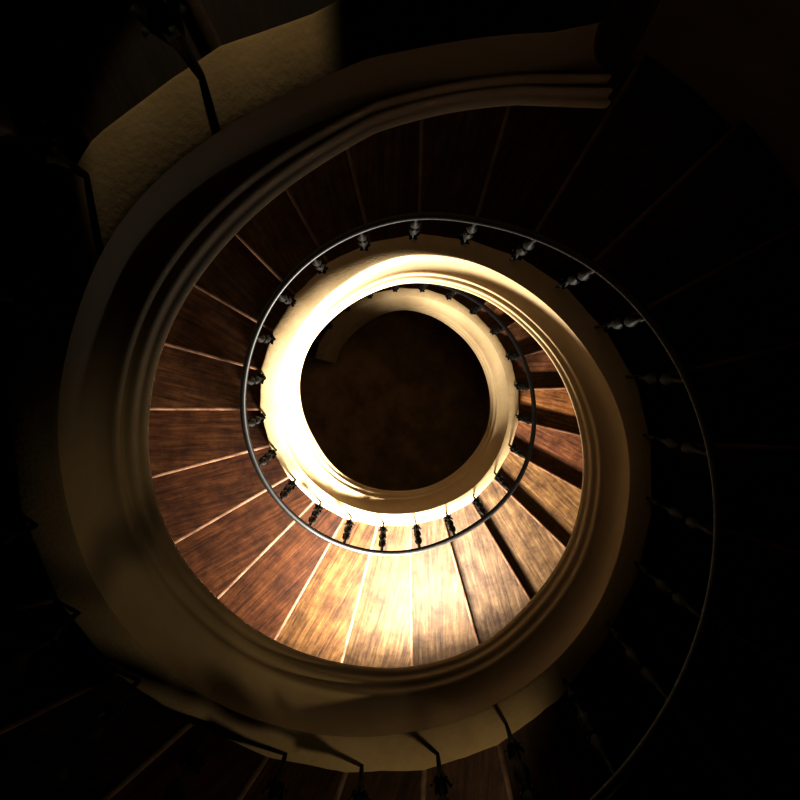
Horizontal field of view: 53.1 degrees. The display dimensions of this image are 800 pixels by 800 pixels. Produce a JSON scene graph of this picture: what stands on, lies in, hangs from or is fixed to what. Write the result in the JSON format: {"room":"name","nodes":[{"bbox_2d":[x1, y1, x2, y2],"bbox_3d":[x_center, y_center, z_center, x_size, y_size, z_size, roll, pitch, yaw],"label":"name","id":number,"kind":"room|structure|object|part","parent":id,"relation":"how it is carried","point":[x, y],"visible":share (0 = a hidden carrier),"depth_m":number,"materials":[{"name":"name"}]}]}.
{"room":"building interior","nodes":[
{"label":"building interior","id":0,"kind":"room"},
{"bbox_2d":[300,310,489,490],"bbox_3d":[0.020,-0.235,11.036,5.434,0.142,5.434,0,94,-1],"label":"floor","id":1,"kind":"structure","parent":0,"point":[404,403],"depth_m":10.98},
{"bbox_2d":[0,0,799,799],"bbox_3d":[0.107,-0.071,6.126,5.426,9.578,5.763,0,94,-1],"label":"spiral staircase","id":2,"kind":"structure","parent":1,"relation":"on","point":[150,277],"depth_m":4.07,"materials":[{"name":"paint"}]},
{"bbox_2d":[0,0,723,799],"bbox_3d":[0.122,0.145,5.398,2.523,9.827,2.536,0,94,-1],"label":"stair railing","id":3,"kind":"object","parent":2,"relation":"attached to","point":[163,20],"visible":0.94,"depth_m":3.40,"materials":[{"name":"metal"}]},
{"bbox_3d":[0.128,0.167,5.072,2.524,9.172,2.527,0,94,-1],"label":"handrail","id":4,"kind":"part","parent":3,"relation":"part of","materials":[{"name":"metal"}]},
{"bbox_2d":[631,0,799,195],"bbox_3d":[0.138,0.216,4.364,5.434,13.234,5.434,0,94,-1],"label":"wall","id":5,"kind":"structure","parent":0,"point":[741,57],"depth_m":4.47,"materials":[{"name":"paint"}]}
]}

